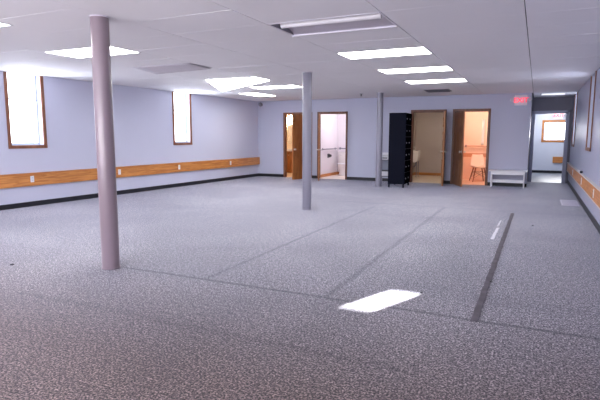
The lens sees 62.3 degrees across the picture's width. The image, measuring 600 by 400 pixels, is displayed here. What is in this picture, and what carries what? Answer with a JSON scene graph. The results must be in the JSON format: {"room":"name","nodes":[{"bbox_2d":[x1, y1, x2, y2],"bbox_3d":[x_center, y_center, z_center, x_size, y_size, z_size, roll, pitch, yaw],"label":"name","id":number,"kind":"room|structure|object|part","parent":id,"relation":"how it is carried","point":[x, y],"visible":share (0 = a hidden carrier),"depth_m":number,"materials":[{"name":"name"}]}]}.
{"room":"empty office space","nodes":[
{"label":"empty office space","id":0,"kind":"room"},
{"bbox_2d":[0,71,258,204],"bbox_3d":[-5.299,-1.187,9.482,0.222,2.628,16.919,4,8,27],"label":"wall","id":1,"kind":"structure","parent":0,"point":[222,128],"depth_m":11.72,"materials":[{"name":"paint"}]},
{"bbox_2d":[3,71,47,148],"bbox_3d":[-5.243,-1.679,9.425,0.172,1.389,0.785,4,8,27],"label":"window","id":2,"kind":"structure","parent":1,"relation":"in","point":[24,94],"depth_m":9.52,"materials":[{"name":"white glass"}]},
{"bbox_3d":[-5.311,-1.720,9.455,0.006,1.314,0.655,4,8,27],"label":"pane","id":3,"kind":"part","parent":2,"relation":"part of","materials":[{"name":"white glass"}]},
{"bbox_3d":[-5.253,-1.707,9.427,0.150,1.334,0.679,4,8,27],"label":"sash","id":4,"kind":"part","parent":2,"relation":"part of","materials":[{"name":"white glass"}]},
{"bbox_2d":[0,173,258,210],"bbox_3d":[-5.198,0.076,9.591,0.012,0.095,16.719,4,8,27],"label":"baseboard","id":5,"kind":"structure","parent":1,"relation":"attached to","point":[88,196],"depth_m":11.53,"materials":[{"name":"black plastic"}]},
{"bbox_2d":[0,157,259,188],"bbox_3d":[-5.131,-0.406,9.604,0.065,0.248,16.511,4,8,27],"label":"wall rail","id":6,"kind":"object","parent":1,"relation":"attached to","point":[51,177],"visible":1,"depth_m":11.50,"materials":[{"name":"orange wood"}]},
{"bbox_2d":[172,91,191,144],"bbox_3d":[-3.224,-2.182,13.366,0.172,1.389,0.755,4,8,27],"label":"window","id":7,"kind":"structure","parent":1,"relation":"in","point":[181,102],"depth_m":13.52,"materials":[{"name":"white glass"}]},
{"bbox_3d":[-3.292,-2.224,13.396,0.006,1.314,0.625,4,8,27],"label":"pane","id":8,"kind":"part","parent":7,"relation":"part of","materials":[{"name":"white glass"}]},
{"bbox_2d":[287,115,291,148],"bbox_3d":[0.461,-2.269,18.483,2.180,2.500,0.040,4,8,25],"label":"wall","id":9,"kind":"structure","parent":0,"point":[289,145],"depth_m":18.86,"materials":[{"name":"paint"}]},
{"bbox_2d":[288,124,291,142],"bbox_3d":[-0.224,-2.495,18.740,0.520,0.720,0.022,4,8,25],"label":"wall mirror","id":10,"kind":"object","parent":9,"relation":"attached to","point":[289,125],"visible":0.44,"depth_m":18.80,"materials":[{"name":"orange mirror"}]},
{"bbox_2d":[0,172,599,399],"bbox_3d":[1.351,0.139,9.945,12.800,0.106,23.150,4,8,25],"label":"floor","id":11,"kind":"structure","parent":0,"point":[233,289],"depth_m":4.27,"materials":[{"name":"carpet"}]},
{"bbox_2d":[88,15,120,269],"bbox_3d":[-1.959,-0.602,4.990,0.196,2.628,0.196,4,8,25],"label":"support post","id":12,"kind":"object","parent":11,"relation":"on","point":[99,24],"visible":0.9,"depth_m":4.92,"materials":[{"name":"paint"}]},
{"bbox_2d":[302,72,312,209],"bbox_3d":[0.130,-1.132,9.145,0.190,2.628,0.190,4,8,25],"label":"support post","id":13,"kind":"object","parent":11,"relation":"on","point":[307,76],"visible":0.91,"depth_m":9.09,"materials":[{"name":"grey metal"}]},
{"bbox_2d":[337,152,344,175],"bbox_3d":[1.506,-1.261,17.262,0.500,0.805,0.663,4,8,25],"label":"toilet","id":14,"kind":"object","parent":11,"relation":"on","point":[341,164],"visible":0.66,"depth_m":17.13,"materials":[{"name":"ceramic"}]},
{"bbox_3d":[1.604,-1.469,17.444,0.480,0.370,0.195,4,8,25],"label":"tank","id":15,"kind":"part","parent":14,"relation":"part of","materials":[{"name":"ceramic"}]},
{"bbox_2d":[375,92,383,186],"bbox_3d":[2.136,-1.670,13.350,0.184,2.628,0.184,4,8,25],"label":"support post","id":16,"kind":"object","parent":11,"relation":"on","point":[379,134],"visible":0.93,"depth_m":13.29,"materials":[{"name":"grey metal"}]},
{"bbox_2d":[381,160,391,184],"bbox_3d":[2.393,-0.782,13.932,0.330,0.720,0.400,4,8,25],"label":"stand","id":17,"kind":"object","parent":11,"relation":"on","point":[384,162],"visible":0.18,"depth_m":14.10,"materials":[{"name":"grey metal"}]},
{"bbox_2d":[382,152,387,159],"bbox_3d":[2.377,-1.229,13.836,0.280,0.190,0.303,4,8,25],"label":"cutter","id":18,"kind":"object","parent":17,"relation":"on","point":[384,154],"visible":0.53,"depth_m":13.73,"materials":[{"name":"white plastic"}]},
{"bbox_2d":[382,170,387,175],"bbox_3d":[2.381,-0.764,13.907,0.290,0.150,0.310,4,8,25],"label":"storage box","id":19,"kind":"object","parent":17,"relation":"on","point":[384,172],"visible":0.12,"depth_m":13.75,"materials":[{"name":"white plastic"}]},
{"bbox_3d":[2.475,-0.923,14.086,0.330,0.420,0.008,4,8,25],"label":"panel","id":20,"kind":"part","parent":17,"relation":"part of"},
{"bbox_2d":[388,113,411,187],"bbox_3d":[2.725,-1.354,13.487,0.474,1.970,0.800,3,8,22],"label":"tall cabinet","id":21,"kind":"object","parent":11,"relation":"on","point":[400,128],"visible":1,"depth_m":13.14,"materials":[{"name":"metal"}]},
{"bbox_3d":[2.842,-0.588,13.318,0.016,0.297,0.384,3,8,22],"label":"locker door","id":22,"kind":"part","parent":21,"relation":"part of","materials":[{"name":"paint"}]},
{"bbox_3d":[2.844,-1.209,13.238,0.016,0.297,0.384,3,8,22],"label":"locker door","id":23,"kind":"part","parent":21,"relation":"part of","materials":[{"name":"paint"}]},
{"bbox_3d":[2.843,-0.899,13.278,0.016,0.297,0.384,3,8,22],"label":"locker door","id":24,"kind":"part","parent":21,"relation":"part of","materials":[{"name":"paint"}]},
{"bbox_3d":[2.844,-1.520,13.198,0.016,0.297,0.384,3,8,22],"label":"locker door","id":25,"kind":"part","parent":21,"relation":"part of","materials":[{"name":"paint"}]},
{"bbox_3d":[2.845,-2.142,13.118,0.016,0.297,0.384,3,8,22],"label":"locker door","id":26,"kind":"part","parent":21,"relation":"part of","materials":[{"name":"paint"}]},
{"bbox_3d":[2.845,-1.831,13.158,0.016,0.297,0.384,3,8,22],"label":"locker door","id":27,"kind":"part","parent":21,"relation":"part of","materials":[{"name":"paint"}]},
{"bbox_3d":[2.996,-1.256,13.605,0.016,0.297,0.384,3,8,22],"label":"locker door","id":28,"kind":"part","parent":21,"relation":"part of","materials":[{"name":"paint"}]},
{"bbox_3d":[2.998,-2.189,13.485,0.016,0.297,0.384,3,8,22],"label":"locker door","id":29,"kind":"part","parent":21,"relation":"part of","materials":[{"name":"paint"}]},
{"bbox_2d":[469,154,485,181],"bbox_3d":[5.393,-0.966,15.006,0.465,0.819,0.509,1,7,5],"label":"shell chair","id":30,"kind":"object","parent":11,"relation":"on","point":[477,161],"visible":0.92,"depth_m":15.14,"materials":[{"name":"white plastic"}]},
{"bbox_2d":[470,213,513,321],"bbox_3d":[2.537,0.567,6.257,0.063,0.002,5.780,4,8,25],"label":"tape strip","id":31,"kind":"object","parent":11,"relation":"on","point":[475,317],"visible":1,"depth_m":4.81,"materials":[{"name":"grey plastic"}]},
{"bbox_2d":[490,228,498,239],"bbox_3d":[2.763,0.469,7.024,0.056,0.002,0.951,4,8,26],"label":"tape strip","id":32,"kind":"object","parent":11,"relation":"on","point":[496,229],"visible":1,"depth_m":6.92,"materials":[{"name":"white plastic"}]},
{"bbox_2d":[489,169,526,187],"bbox_3d":[5.598,-0.573,13.395,0.940,0.455,0.380,4,8,25],"label":"bench","id":33,"kind":"object","parent":11,"relation":"on","point":[498,172],"visible":1,"depth_m":13.30,"materials":[{"name":"paint"}]},
{"bbox_3d":[5.232,-0.581,13.569,0.028,0.425,0.350,4,8,25],"label":"leg","id":34,"kind":"part","parent":33,"relation":"part of","materials":[{"name":"paint"}]},
{"bbox_2d":[560,199,579,206],"bbox_3d":[5.556,0.060,10.238,0.320,0.006,1.040,4,8,25],"label":"floor vent","id":35,"kind":"object","parent":11,"relation":"in","point":[563,202],"visible":1,"depth_m":10.14,"materials":[{"name":"metal"}]},
{"bbox_2d":[0,0,599,100],"bbox_3d":[-0.684,-2.219,8.163,10.170,0.018,18.448,4,8,25],"label":"ceiling","id":36,"kind":"structure","parent":0,"point":[485,42],"depth_m":6.27,"materials":[{"name":"tile"}]},
{"bbox_2d":[0,23,11,26],"bbox_3d":[-3.699,-1.882,5.196,1.210,0.100,0.610,4,8,25],"label":"ceiling light","id":37,"kind":"object","parent":36,"relation":"attached to","point":[1,24],"visible":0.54,"depth_m":5.21,"materials":[{"name":"white plastic"}]},
{"bbox_2d":[45,47,90,57],"bbox_3d":[-3.030,-2.106,6.945,0.901,0.100,0.622,4,8,25],"label":"ceiling light","id":38,"kind":"object","parent":36,"relation":"attached to","point":[81,52],"depth_m":6.91,"materials":[{"name":"white plastic"}]},
{"bbox_2d":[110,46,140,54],"bbox_3d":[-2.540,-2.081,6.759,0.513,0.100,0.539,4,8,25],"label":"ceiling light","id":39,"kind":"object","parent":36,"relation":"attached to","point":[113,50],"depth_m":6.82,"materials":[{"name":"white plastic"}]},
{"bbox_2d":[132,63,211,73],"bbox_3d":[-2.168,-2.266,8.398,1.210,0.150,0.610,4,8,25],"label":"ceiling light","id":40,"kind":"object","parent":36,"relation":"attached to","point":[182,67],"visible":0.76,"depth_m":8.38,"materials":[{"name":"white plastic"}]},
{"bbox_2d":[206,77,268,90],"bbox_3d":[-1.289,-2.431,10.244,1.210,0.290,0.610,4,8,25],"label":"ceiling light","id":41,"kind":"object","parent":36,"relation":"attached to","point":[224,84],"visible":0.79,"depth_m":10.26,"materials":[{"name":"white plastic"}]},
{"bbox_2d":[237,93,274,96],"bbox_3d":[-1.182,-3.000,13.920,0.590,0.100,1.200,4,8,25],"label":"ceiling light","id":42,"kind":"object","parent":36,"relation":"attached to","point":[251,94],"visible":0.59,"depth_m":13.84,"materials":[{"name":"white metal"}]},
{"bbox_2d":[250,85,302,88],"bbox_3d":[-0.560,-2.720,11.755,1.210,0.100,0.610,4,8,25],"label":"ceiling light","id":43,"kind":"object","parent":36,"relation":"attached to","point":[280,86],"visible":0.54,"depth_m":11.82,"materials":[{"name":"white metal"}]},
{"bbox_2d":[266,11,397,36],"bbox_3d":[0.336,-1.848,5.166,1.220,0.084,0.630,4,8,25],"label":"ceiling light","id":44,"kind":"object","parent":36,"relation":"attached to","point":[377,20],"visible":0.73,"depth_m":5.25,"materials":[{"name":"white metal"}]},
{"bbox_2d":[336,46,432,58],"bbox_3d":[1.181,-2.095,6.929,1.220,0.100,0.610,4,8,25],"label":"ceiling light","id":45,"kind":"object","parent":36,"relation":"attached to","point":[421,50],"visible":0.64,"depth_m":6.92,"materials":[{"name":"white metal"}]},
{"bbox_2d":[378,66,453,73],"bbox_3d":[2.018,-2.318,8.676,1.220,0.100,0.610,4,8,25],"label":"ceiling light","id":46,"kind":"object","parent":36,"relation":"attached to","point":[435,68],"visible":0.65,"depth_m":8.63,"materials":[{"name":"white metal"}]},
{"bbox_2d":[404,78,467,83],"bbox_3d":[2.858,-2.543,10.432,1.220,0.100,0.610,4,8,25],"label":"ceiling light","id":47,"kind":"object","parent":36,"relation":"attached to","point":[457,79],"visible":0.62,"depth_m":10.46,"materials":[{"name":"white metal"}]},
{"bbox_2d":[424,89,450,92],"bbox_3d":[3.473,-2.748,12.494,0.600,0.043,0.600,4,8,25],"label":"ceiling vent","id":48,"kind":"object","parent":36,"relation":"in","point":[431,90],"visible":0.99,"depth_m":12.36,"materials":[{"name":"grey metal"}]},
{"bbox_2d":[541,93,565,94],"bbox_3d":[6.901,-2.932,13.520,0.600,0.100,0.600,4,8,25],"label":"ceiling light","id":49,"kind":"object","parent":36,"relation":"attached to","point":[543,93],"visible":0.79,"depth_m":13.63,"materials":[{"name":"white plastic"}]},
{"bbox_2d":[320,114,337,174],"bbox_3d":[0.941,-2.055,16.826,0.040,2.500,1.767,4,8,25],"label":"wall","id":50,"kind":"structure","parent":0,"point":[329,122],"depth_m":16.91,"materials":[{"name":"paint"}]},
{"bbox_2d":[320,172,338,176],"bbox_3d":[1.770,-0.816,16.588,1.800,0.094,1.767,4,8,25],"label":"baseboard","id":51,"kind":"structure","parent":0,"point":[333,173],"depth_m":17.02,"materials":[{"name":"orange wood"}]},
{"bbox_2d":[337,114,345,171],"bbox_3d":[2.159,-2.106,17.245,1.880,2.500,0.040,4,8,25],"label":"wall","id":52,"kind":"structure","parent":0,"point":[341,117],"depth_m":17.52,"materials":[{"name":"paint"}]},
{"bbox_2d":[258,93,531,183],"bbox_3d":[2.293,-1.900,15.146,8.549,2.628,0.120,4,8,25],"label":"wall","id":53,"kind":"structure","parent":0,"point":[510,124],"depth_m":14.95,"materials":[{"name":"paint"}]},
{"bbox_2d":[283,112,311,179],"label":"door","id":54,"kind":"structure","parent":53,"relation":"in","point":[296,149],"depth_m":15.55,"materials":[{"name":"brown wood"}]},
{"bbox_2d":[316,111,347,180],"bbox_3d":[0.864,-1.679,15.390,1.025,2.120,0.968,4,8,25],"label":"door","id":55,"kind":"structure","parent":53,"relation":"in","point":[318,149],"depth_m":15.51,"materials":[{"name":"brown wood"}]},
{"bbox_2d":[259,173,525,186],"bbox_3d":[2.353,-0.631,15.206,8.349,0.095,0.012,4,8,25],"label":"baseboard","id":56,"kind":"structure","parent":53,"relation":"attached to","point":[260,174],"depth_m":15.23,"materials":[{"name":"black plastic"}]},
{"bbox_2d":[410,109,446,185],"bbox_3d":[3.858,-1.518,14.185,0.737,2.120,1.484,-3,8,-26],"label":"door","id":57,"kind":"structure","parent":53,"relation":"in","point":[443,151],"depth_m":14.23,"materials":[{"name":"brown wood"}]},
{"bbox_2d":[450,108,490,186],"bbox_3d":[4.627,-1.444,13.627,1.010,2.120,0.952,4,8,25],"label":"door","id":58,"kind":"structure","parent":53,"relation":"in","point":[458,124],"depth_m":13.72,"materials":[{"name":"brown wood"}]},
{"bbox_2d":[510,95,531,105],"bbox_3d":[5.881,-2.654,13.213,0.534,0.270,0.093,4,8,25],"label":"exit sign","id":59,"kind":"object","parent":53,"relation":"attached to","point":[519,100],"visible":1,"depth_m":13.21,"materials":[{"name":"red plastic"}]},
{"bbox_2d":[413,113,416,172],"bbox_3d":[3.450,-1.968,16.195,0.040,2.500,2.767,4,8,25],"label":"wall","id":60,"kind":"structure","parent":0,"point":[414,140],"depth_m":17.26,"materials":[{"name":"paint"}]},
{"bbox_2d":[413,148,419,174],"bbox_3d":[3.821,-1.288,16.644,0.335,1.024,0.360,4,8,25],"label":"sink","id":61,"kind":"object","parent":60,"relation":"attached to","point":[416,153],"visible":0.64,"depth_m":16.45,"materials":[{"name":"ceramic"}]},
{"bbox_2d":[413,150,419,161],"bbox_3d":[3.823,-1.498,16.616,0.330,0.460,0.360,4,8,25],"label":"basin","id":62,"kind":"object","parent":61,"relation":"in","point":[416,153],"depth_m":16.43,"materials":[{"name":"ceramic"}]},
{"bbox_2d":[412,172,440,175],"bbox_3d":[4.170,-0.736,16.007,1.560,0.094,2.767,4,8,25],"label":"baseboard","id":63,"kind":"structure","parent":60,"relation":"attached to","point":[414,173],"depth_m":17.36,"materials":[{"name":"orange wood"}]},
{"bbox_2d":[415,112,443,172],"bbox_3d":[4.774,-2.084,17.112,1.640,2.500,0.040,4,8,25],"label":"wall","id":64,"kind":"structure","parent":0,"point":[429,126],"depth_m":17.23,"materials":[{"name":"paint"}]},
{"bbox_2d":[462,111,487,179],"bbox_3d":[5.745,-1.861,15.393,1.600,2.500,0.040,4,8,25],"label":"wall","id":65,"kind":"structure","parent":0,"point":[473,120],"depth_m":15.52,"materials":[{"name":"paint"}]},
{"bbox_2d":[463,153,485,156],"bbox_3d":[5.732,-1.391,15.429,1.510,0.120,0.012,4,8,25],"label":"trim","id":66,"kind":"structure","parent":65,"relation":"attached to","point":[464,154],"depth_m":15.59,"materials":[{"name":"wood"}]},
{"bbox_2d":[481,119,484,144],"bbox_3d":[5.662,-2.111,15.350,0.075,0.808,0.046,4,8,25],"label":"towel","id":67,"kind":"object","parent":65,"relation":"hanging from","point":[483,120],"visible":1,"depth_m":15.34,"materials":[{"name":"fabric"}]},
{"bbox_2d":[524,0,533,92],"bbox_3d":[-0.644,-2.365,8.108,10.475,0.081,18.720,4,8,25],"label":"ceiling trim","id":68,"kind":"structure","parent":0,"point":[524,0],"depth_m":6.13,"materials":[{"name":"black metal"}]},
{"bbox_2d":[526,93,532,185],"bbox_3d":[6.484,-1.764,14.155,0.120,2.628,1.667,4,8,25],"label":"wall","id":69,"kind":"structure","parent":0,"point":[532,93],"depth_m":14.09,"materials":[{"name":"paint"}]},
{"bbox_2d":[532,114,565,170],"bbox_3d":[9.372,-2.339,18.662,6.000,2.628,0.120,4,8,25],"label":"wall","id":70,"kind":"structure","parent":0,"point":[543,152],"depth_m":18.71,"materials":[{"name":"paint"}]},
{"bbox_2d":[532,170,561,172],"bbox_3d":[9.296,-1.075,18.786,5.900,0.090,0.012,4,8,25],"label":"baseboard","id":71,"kind":"structure","parent":70,"relation":"attached to","point":[536,171],"depth_m":18.78,"materials":[{"name":"black plastic"}]},
{"bbox_2d":[541,120,564,141],"bbox_3d":[9.673,-2.559,18.450,1.240,0.820,0.092,4,8,25],"label":"window","id":72,"kind":"structure","parent":70,"relation":"in","point":[552,130],"depth_m":18.56,"materials":[{"name":"white glass"}]},
{"bbox_3d":[9.686,-2.562,18.476,1.040,0.620,0.006,4,8,25],"label":"pane","id":73,"kind":"part","parent":72,"relation":"part of","materials":[{"name":"white glass"}]},
{"bbox_2d":[552,157,562,162],"bbox_3d":[10.667,-1.433,18.059,2.645,0.230,0.055,4,8,25],"label":"wall rail","id":74,"kind":"object","parent":70,"relation":"attached to","point":[555,159],"visible":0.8,"depth_m":18.53,"materials":[{"name":"orange wood"}]},
{"bbox_2d":[551,114,565,118],"bbox_3d":[9.562,-3.121,18.351,0.534,0.270,0.093,4,8,25],"label":"exit sign","id":75,"kind":"object","parent":70,"relation":"attached to","point":[556,116],"visible":0.68,"depth_m":18.35,"materials":[{"name":"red plastic"}]},
{"bbox_2d":[527,93,573,182],"bbox_3d":[7.353,-1.836,14.727,1.195,2.628,0.120,4,8,25],"label":"wall","id":76,"kind":"structure","parent":0,"point":[538,103],"depth_m":14.50,"materials":[{"name":"paint"}]},
{"bbox_2d":[528,110,569,182],"bbox_3d":[7.377,-1.577,14.742,0.995,2.110,0.170,4,8,25],"label":"trim","id":77,"kind":"structure","parent":76,"relation":"attached to","point":[567,112],"depth_m":14.59,"materials":[{"name":"paint"}]},
{"bbox_2d":[568,68,599,224],"bbox_3d":[4.033,-0.743,6.177,0.200,2.628,18.900,4,8,25],"label":"wall","id":78,"kind":"structure","parent":0,"point":[588,162],"depth_m":9.86,"materials":[{"name":"paint"}]},
{"bbox_2d":[571,92,577,146],"bbox_3d":[7.373,-2.134,13.234,0.122,1.409,0.980,4,8,25],"label":"window","id":79,"kind":"structure","parent":78,"relation":"in","point":[576,95],"depth_m":13.59,"materials":[{"name":"white"}]},
{"bbox_3d":[7.383,-2.160,13.226,0.100,1.354,0.874,4,8,25],"label":"sash","id":80,"kind":"part","parent":79,"relation":"part of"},
{"bbox_2d":[567,162,599,208],"bbox_3d":[3.891,0.069,6.287,0.058,0.246,18.190,4,8,25],"label":"wall rail","id":81,"kind":"object","parent":78,"relation":"attached to","point":[587,185],"visible":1,"depth_m":8.76,"materials":[{"name":"orange wood"}]},
{"bbox_2d":[567,180,599,233],"bbox_3d":[3.892,0.516,6.294,0.012,0.100,18.500,4,8,25],"label":"baseboard","id":82,"kind":"structure","parent":78,"relation":"attached to","point":[595,223],"depth_m":8.88,"materials":[{"name":"black plastic"}]},
{"bbox_2d":[585,71,596,150],"bbox_3d":[5.437,-1.617,9.188,0.122,1.409,0.910,4,8,25],"label":"window","id":83,"kind":"structure","parent":78,"relation":"in","point":[593,78],"depth_m":9.51,"materials":[{"name":"grey"}]},
{"bbox_3d":[5.447,-1.643,9.180,0.100,1.354,0.804,4,8,25],"label":"sash","id":84,"kind":"part","parent":83,"relation":"part of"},
{"bbox_3d":[-0.036,-0.900,17.609,2.100,0.006,2.267,4,8,25],"label":"floor","id":85,"kind":"structure","parent":0,"visible":0},
{"bbox_2d":[287,149,291,172],"bbox_3d":[-0.343,-1.530,18.614,0.600,0.985,0.555,4,8,25],"label":"bathroom vanity","id":86,"kind":"object","parent":85,"relation":"on","point":[289,151],"visible":0.35,"depth_m":18.38,"materials":[{"name":"brown wood"}]},
{"bbox_3d":[-0.320,-1.442,18.350,0.255,0.630,0.018,4,8,25],"label":"cabinet door","id":87,"kind":"part","parent":86,"relation":"part of","materials":[{"name":"brown wood"}]}
]}

